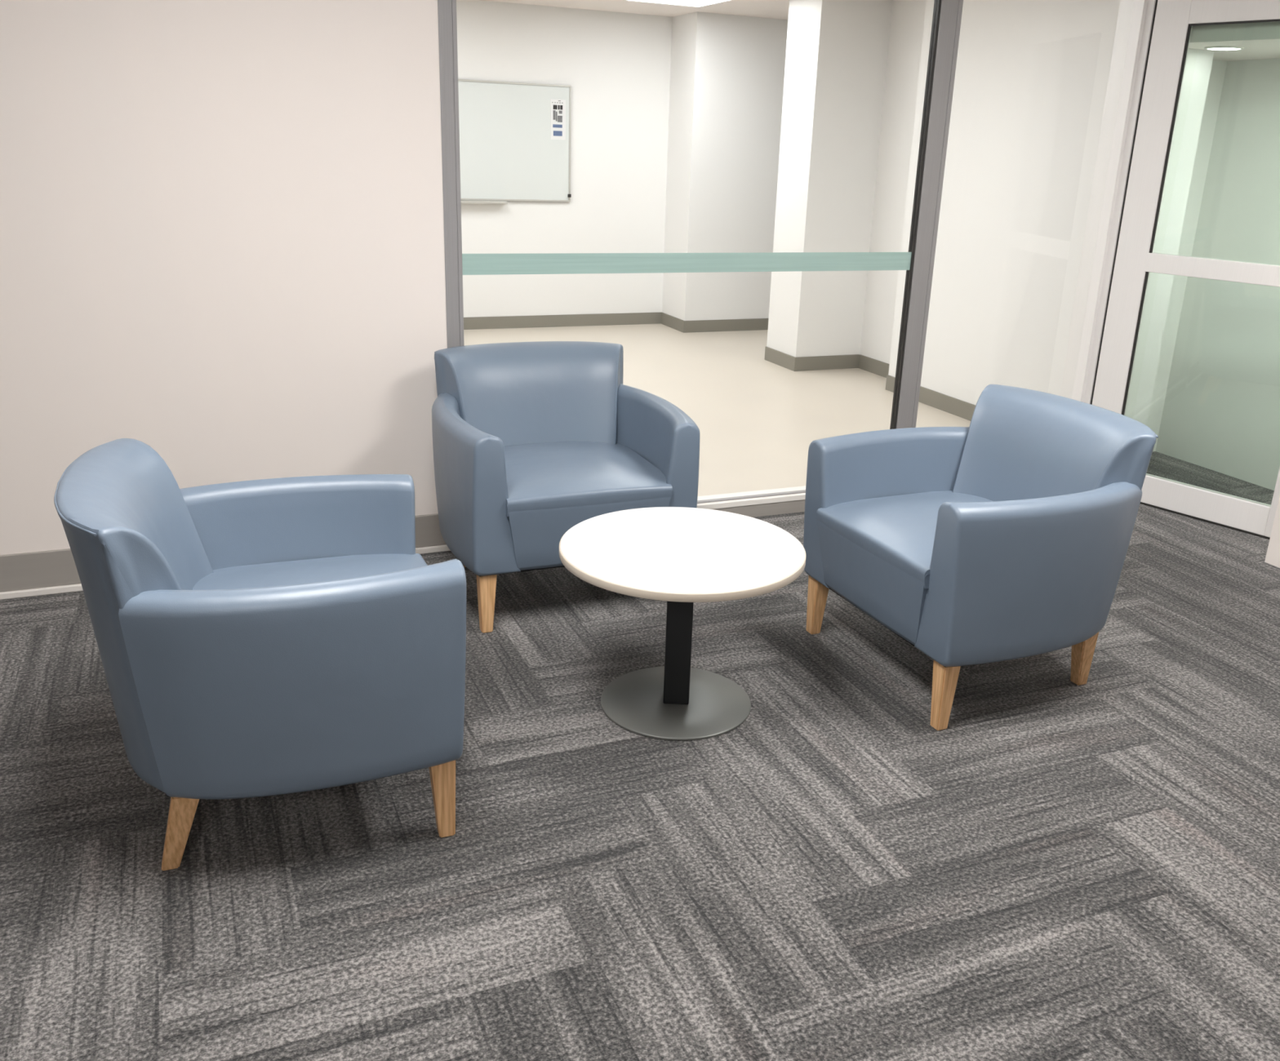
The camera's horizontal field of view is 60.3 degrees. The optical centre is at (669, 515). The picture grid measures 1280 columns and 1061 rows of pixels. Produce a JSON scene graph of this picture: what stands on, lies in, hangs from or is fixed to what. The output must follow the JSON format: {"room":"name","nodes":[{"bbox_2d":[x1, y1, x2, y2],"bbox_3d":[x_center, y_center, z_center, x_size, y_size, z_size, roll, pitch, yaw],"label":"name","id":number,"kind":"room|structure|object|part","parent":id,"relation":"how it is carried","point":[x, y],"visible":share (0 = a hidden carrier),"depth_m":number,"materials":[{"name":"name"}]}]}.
{"room":"office waiting area","nodes":[
{"label":"office waiting area","id":0,"kind":"room"},
{"bbox_2d":[0,0,447,555],"bbox_3d":[-2.708,-0.847,3.048,4.165,2.450,0.100,-6,20,-23],"label":"wall","id":1,"kind":"structure","parent":0,"point":[222,249],"depth_m":3.55,"materials":[{"name":"white paint"}]},
{"bbox_2d":[0,513,446,591],"bbox_3d":[-2.683,0.244,3.384,4.063,0.125,0.012,-6,20,-23],"label":"baseboard","id":2,"kind":"structure","parent":1,"relation":"attached to","point":[42,569],"depth_m":3.64,"materials":[{"name":"grey plastic"}]},
{"bbox_2d":[0,544,450,599],"bbox_3d":[-2.684,0.316,3.403,4.063,0.024,0.022,-6,20,-23],"label":"trim","id":3,"kind":"structure","parent":1,"relation":"attached to","point":[77,587],"depth_m":3.66,"materials":[{"name":"white paint"}]},
{"bbox_2d":[437,0,963,517],"bbox_3d":[0.568,-1.186,4.429,2.982,2.450,0.114,-6,20,-23],"label":"window","id":4,"kind":"structure","parent":1,"relation":"in","point":[918,262],"depth_m":4.40,"materials":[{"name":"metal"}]},
{"bbox_3d":[-0.760,-1.038,3.839,0.061,2.450,0.038,-6,20,-23],"label":"frame","id":5,"kind":"part","parent":4,"relation":"part of","materials":[{"name":"metal"}]},
{"bbox_3d":[0.552,-0.093,4.811,2.923,0.024,0.114,-6,20,-23],"label":"sill","id":6,"kind":"part","parent":4,"relation":"part of","materials":[{"name":"white"}]},
{"bbox_3d":[1.075,-1.229,4.615,0.100,2.450,0.037,-6,20,-23],"label":"frame","id":7,"kind":"part","parent":4,"relation":"part of","materials":[{"name":"metal"}]},
{"bbox_2d":[456,0,671,317],"bbox_3d":[-1.905,-2.652,8.477,8.800,2.450,0.100,-6,20,-23],"label":"wall","id":8,"kind":"structure","parent":0,"point":[616,65],"depth_m":8.90,"materials":[{"name":"white paint"}]},
{"bbox_2d":[457,79,571,204],"bbox_3d":[-1.605,-2.856,8.441,1.800,0.902,0.075,-6,20,-23],"label":"whiteboard","id":9,"kind":"object","parent":8,"relation":"attached to","point":[508,153],"visible":0.46,"depth_m":8.62,"materials":[{"name":"white ceramic"}]},
{"bbox_2d":[461,200,507,204],"bbox_3d":[-1.731,-2.427,8.536,0.960,0.020,0.075,-6,20,-23],"label":"tray","id":10,"kind":"object","parent":9,"relation":"on","point":[480,202],"depth_m":8.63,"materials":[{"name":"grey"}]},
{"bbox_2d":[550,98,565,140],"bbox_3d":[-0.880,-3.122,8.704,0.124,0.300,0.003,-6,20,-23],"label":"notice","id":11,"kind":"object","parent":9,"relation":"attached to","point":[557,107],"visible":1,"depth_m":8.70,"materials":[{"name":"white paper"}]},
{"bbox_2d":[553,110,562,122],"bbox_3d":[-0.882,-3.144,8.693,0.076,0.086,0.001,-6,20,-23],"label":"picture","id":12,"kind":"object","parent":11,"relation":"on","point":[557,114],"depth_m":8.69,"materials":[{"name":"grey paper"}]},
{"bbox_2d":[463,311,662,329],"bbox_3d":[-2.966,-1.413,8.365,6.330,0.098,0.012,-6,20,-23],"label":"baseboard","id":13,"kind":"structure","parent":8,"relation":"attached to","point":[631,318],"depth_m":9.23,"materials":[{"name":"grey plastic"}]},
{"bbox_2d":[482,0,789,19],"bbox_3d":[-0.936,-3.147,6.070,8.800,0.100,5.227,-6,20,-23],"label":"ceiling","id":14,"kind":"structure","parent":0,"point":[772,9],"depth_m":8.22,"materials":[{"name":"white paint"}]},
{"bbox_2d":[622,0,733,7],"bbox_3d":[0.186,-3.495,7.404,0.600,0.012,1.200,-6,20,-23],"label":"recessed light","id":15,"kind":"object","parent":14,"relation":"in","point":[695,3],"visible":1,"depth_m":7.82,"materials":[{"name":"white"}]},
{"bbox_2d":[0,451,1279,1060],"bbox_3d":[1.200,1.586,0.134,8.400,0.001,10.300,-6,20,-23],"label":"floor","id":16,"kind":"structure","parent":0,"point":[1062,869],"depth_m":2.42,"materials":[{"name":"grey carpet"}]},
{"bbox_2d":[53,438,466,871],"bbox_3d":[-0.914,0.270,2.541,0.784,0.793,0.825,-5,20,-21],"label":"armchair","id":17,"kind":"object","parent":16,"relation":"on","point":[272,637],"visible":1,"depth_m":2.23,"materials":[{"name":"blue leather"}]},
{"bbox_3d":[-1.134,0.196,2.422,0.299,0.593,0.696,-5,20,-21],"label":"backrest","id":18,"kind":"part","parent":17,"relation":"part of","materials":[{"name":"blue leather"}]},
{"bbox_3d":[-1.023,0.657,2.308,0.096,0.202,0.084,-5,20,-21],"label":"leg","id":19,"kind":"part","parent":17,"relation":"part of","materials":[{"name":"brown wood"}]},
{"bbox_3d":[-0.747,0.335,2.272,0.654,0.455,0.191,-5,20,-21],"label":"armrest","id":20,"kind":"part","parent":17,"relation":"part of","materials":[{"name":"blue leather"}]},
{"bbox_3d":[-0.982,0.138,2.828,0.654,0.455,0.191,-5,20,-21],"label":"armrest","id":21,"kind":"part","parent":17,"relation":"part of","materials":[{"name":"blue leather"}]},
{"bbox_2d":[192,553,427,590],"bbox_3d":[-0.817,0.217,2.564,0.577,0.097,0.600,-5,20,-21],"label":"seat cushion","id":22,"kind":"object","parent":17,"relation":"on","point":[211,571],"depth_m":2.71,"materials":[{"name":"blue leather"}]},
{"bbox_3d":[-0.508,0.624,2.467,0.055,0.202,0.055,-5,20,-21],"label":"leg","id":23,"kind":"part","parent":17,"relation":"part of","materials":[{"name":"brown wood"}]},
{"bbox_2d":[431,341,700,633],"bbox_3d":[-0.394,-0.136,3.803,0.825,0.793,0.784,-6,20,-22],"label":"armchair","id":24,"kind":"object","parent":16,"relation":"on","point":[533,442],"visible":0.93,"depth_m":3.62,"materials":[{"name":"blue leather"}]},
{"bbox_3d":[-0.664,-0.120,3.627,0.190,0.455,0.654,-6,20,-22],"label":"armrest","id":25,"kind":"part","parent":24,"relation":"part of","materials":[{"name":"blue leather"}]},
{"bbox_3d":[-0.579,0.273,3.496,0.055,0.202,0.055,-6,20,-22],"label":"leg","id":26,"kind":"part","parent":24,"relation":"part of","materials":[{"name":"brown wood"}]},
{"bbox_3d":[-0.484,-0.305,3.980,0.696,0.593,0.299,-6,20,-22],"label":"backrest","id":27,"kind":"part","parent":24,"relation":"part of","materials":[{"name":"blue leather"}]},
{"bbox_2d":[504,441,672,516],"bbox_3d":[-0.352,-0.149,3.698,0.600,0.097,0.577,-6,20,-22],"label":"seat cushion","id":28,"kind":"object","parent":24,"relation":"on","point":[544,478],"depth_m":3.54,"materials":[{"name":"blue leather"}]},
{"bbox_3d":[-0.257,0.046,3.517,0.549,0.239,0.066,-6,20,-22],"label":"panel","id":29,"kind":"part","parent":24,"relation":"part of","materials":[{"name":"blue leather"}]},
{"bbox_3d":[-0.081,-0.179,3.868,0.191,0.455,0.654,-6,20,-22],"label":"armrest","id":30,"kind":"part","parent":24,"relation":"part of","materials":[{"name":"blue leather"}]},
{"bbox_2d":[559,506,806,740],"bbox_3d":[0.026,0.306,3.041,0.662,0.475,0.662,2,19,0],"label":"round side table","id":31,"kind":"object","parent":16,"relation":"on","point":[682,557],"visible":1,"depth_m":2.99,"materials":[{"name":"white laminate"}]},
{"bbox_3d":[0.018,0.524,3.115,0.424,0.014,0.424,2,19,0],"label":"plate","id":32,"kind":"part","parent":31,"relation":"part of","materials":[{"name":"grey metal"}]},
{"bbox_2d":[803,384,1158,730],"bbox_3d":[0.915,0.076,3.326,0.784,0.793,0.825,-6,20,-24],"label":"armchair","id":33,"kind":"object","parent":16,"relation":"on","point":[1005,535],"visible":1,"depth_m":3.10,"materials":[{"name":"blue leather"}]},
{"bbox_3d":[0.479,0.289,3.570,0.055,0.202,0.055,-6,20,-24],"label":"leg","id":34,"kind":"part","parent":33,"relation":"part of","materials":[{"name":"brown wood"}]},
{"bbox_3d":[0.587,0.184,3.206,0.066,0.239,0.549,-6,20,-24],"label":"panel","id":35,"kind":"part","parent":33,"relation":"part of","materials":[{"name":"blue leather"}]},
{"bbox_3d":[0.738,-0.045,3.567,0.654,0.455,0.191,-6,20,-24],"label":"armrest","id":36,"kind":"part","parent":33,"relation":"part of","materials":[{"name":"blue leather"}]},
{"bbox_2d":[816,490,991,588],"bbox_3d":[0.823,0.042,3.269,0.577,0.097,0.600,-6,20,-24],"label":"seat cushion","id":37,"kind":"object","parent":33,"relation":"on","point":[893,531],"depth_m":3.22,"materials":[{"name":"blue leather"}]},
{"bbox_3d":[0.748,0.488,3.013,0.055,0.202,0.055,-6,20,-24],"label":"leg","id":38,"kind":"part","parent":33,"relation":"part of","materials":[{"name":"brown wood"}]},
{"bbox_3d":[1.000,0.149,3.022,0.654,0.455,0.191,-6,20,-24],"label":"armrest","id":39,"kind":"part","parent":33,"relation":"part of","materials":[{"name":"blue leather"}]},
{"bbox_3d":[1.138,-0.043,3.390,0.299,0.593,0.696,-6,20,-24],"label":"backrest","id":40,"kind":"part","parent":33,"relation":"part of","materials":[{"name":"blue leather"}]},
{"bbox_3d":[1.221,0.421,3.264,0.096,0.202,0.084,-6,20,-24],"label":"leg","id":41,"kind":"part","parent":33,"relation":"part of","materials":[{"name":"brown wood"}]},
{"bbox_2d":[463,324,970,496],"bbox_3d":[-1.035,-0.775,6.887,8.800,0.020,5.197,-6,20,-23],"label":"floor","id":42,"kind":"structure","parent":0,"point":[757,420],"depth_m":7.00,"materials":[{"name":"beige plastic"}]},
{"bbox_2d":[662,11,787,320],"bbox_3d":[1.158,-2.870,9.475,2.370,2.450,0.480,-6,20,-23],"label":"wall","id":43,"kind":"structure","parent":0,"point":[727,71],"depth_m":8.91,"materials":[{"name":"white paint"}]},
{"bbox_2d":[661,312,768,333],"bbox_3d":[1.068,-1.748,9.820,2.282,0.098,0.480,-6,20,-23],"label":"baseboard","id":44,"kind":"structure","parent":43,"relation":"attached to","point":[754,324],"depth_m":9.33,"materials":[{"name":"grey plastic"}]},
{"bbox_2d":[766,0,893,357],"bbox_3d":[1.149,-2.277,7.721,0.663,2.450,0.430,-6,20,-23],"label":"wall column","id":45,"kind":"structure","parent":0,"point":[837,51],"depth_m":7.48,"materials":[{"name":"white paint"}]},
{"bbox_2d":[764,346,859,371],"bbox_3d":[1.037,-1.154,8.062,0.533,0.098,0.442,-6,20,-23],"label":"baseboard","id":46,"kind":"structure","parent":45,"relation":"attached to","point":[793,363],"depth_m":7.89,"materials":[{"name":"grey plastic"}]},
{"bbox_2d":[859,0,926,364],"bbox_3d":[1.620,-2.127,7.332,0.130,2.450,0.710,-6,20,-23],"label":"wall","id":47,"kind":"structure","parent":0,"point":[908,16],"depth_m":7.39,"materials":[{"name":"white paint"}]},
{"bbox_2d":[857,354,889,377],"bbox_3d":[1.512,-1.006,7.680,0.012,0.098,0.688,-6,20,-23],"label":"baseboard","id":48,"kind":"structure","parent":47,"relation":"attached to","point":[880,368],"depth_m":7.81,"materials":[{"name":"grey plastic"}]},
{"bbox_2d":[888,0,1214,426],"bbox_3d":[1.946,-1.677,6.041,0.100,2.450,2.077,-6,20,-23],"label":"wall","id":49,"kind":"structure","parent":0,"point":[1031,79],"depth_m":6.00,"materials":[{"name":"white paint"}]},
{"bbox_2d":[885,374,975,421],"bbox_3d":[1.831,-0.574,6.439,0.012,0.098,1.977,-6,20,-23],"label":"baseboard","id":50,"kind":"structure","parent":49,"relation":"attached to","point":[955,406],"depth_m":6.76,"materials":[{"name":"grey plastic"}]},
{"bbox_2d":[1124,48,1197,418],"bbox_3d":[2.133,-1.324,5.098,0.358,2.400,0.080,-6,20,-23],"label":"wall","id":51,"kind":"structure","parent":0,"point":[1192,53],"depth_m":5.11,"materials":[{"name":"white paint"}]},
{"bbox_2d":[1059,0,1147,402],"bbox_3d":[1.957,-1.326,5.004,0.037,2.450,0.140,-6,20,-23],"label":"trim","id":52,"kind":"structure","parent":51,"relation":"attached to","point":[1131,13],"depth_m":4.95,"materials":[{"name":"paint"}]},
{"bbox_2d":[1146,59,1226,451],"bbox_3d":[2.511,-1.482,5.606,0.560,2.400,0.100,-6,20,-23],"label":"wall","id":53,"kind":"structure","parent":0,"point":[1218,69],"depth_m":5.62,"materials":[{"name":"white paint"}]},
{"bbox_2d":[1155,57,1279,490],"bbox_3d":[3.269,-1.080,4.507,0.100,2.400,2.650,-6,20,-23],"label":"wall","id":54,"kind":"structure","parent":0,"point":[1221,411],"depth_m":5.45,"materials":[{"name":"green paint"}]},
{"bbox_2d":[1188,21,1279,61],"bbox_3d":[2.863,-1.969,4.003,0.866,0.425,2.650,-6,20,-23],"label":"ceiling","id":55,"kind":"structure","parent":0,"point":[1261,40],"depth_m":4.55,"materials":[{"name":"white paint"}]},
{"bbox_2d":[1204,45,1244,50],"bbox_3d":[2.391,-2.012,4.754,0.156,0.008,0.156,-6,20,-23],"label":"recessed light","id":56,"kind":"object","parent":55,"relation":"in","point":[1212,47],"visible":1,"depth_m":4.73,"materials":[{"name":"white"}]},
{"bbox_2d":[1208,48,1239,50],"bbox_3d":[2.391,-2.013,4.753,0.132,0.006,0.132,-6,20,-23],"label":"diffuser","id":57,"kind":"object","parent":56,"relation":"attached to","point":[1211,49],"depth_m":4.77,"materials":[{"name":"white"}]},
{"bbox_2d":[1264,495,1279,568],"bbox_3d":[4.220,0.378,0.228,0.100,2.450,8.800,-6,20,-23],"label":"wall","id":58,"kind":"structure","parent":0,"point":[1273,555],"depth_m":4.35,"materials":[{"name":"white paint"}]},
{"bbox_3d":[2.289,-2.183,4.156,0.100,0.260,1.103,-6,20,-23],"label":"wall","id":59,"kind":"structure","parent":0,"visible":0},
{"bbox_2d":[1083,0,1279,539],"bbox_3d":[2.333,-1.036,4.629,0.054,2.170,1.066,-13,24,-38],"label":"door","id":60,"kind":"structure","parent":59,"relation":"in","point":[1131,259],"depth_m":4.79,"materials":[{"name":"metal"}]},
{"bbox_3d":[2.313,-0.071,4.933,0.045,0.127,0.720,-13,24,-38],"label":"rail","id":61,"kind":"part","parent":60,"relation":"part of","materials":[{"name":"metal"}]},
{"bbox_3d":[2.350,-1.021,4.612,0.053,0.081,0.720,-13,24,-38],"label":"rail","id":62,"kind":"part","parent":60,"relation":"part of","materials":[{"name":"metal"}]},
{"bbox_3d":[2.388,-1.990,4.284,0.045,0.119,0.720,-13,24,-38],"label":"rail","id":63,"kind":"part","parent":60,"relation":"part of","materials":[{"name":"metal"}]}
]}

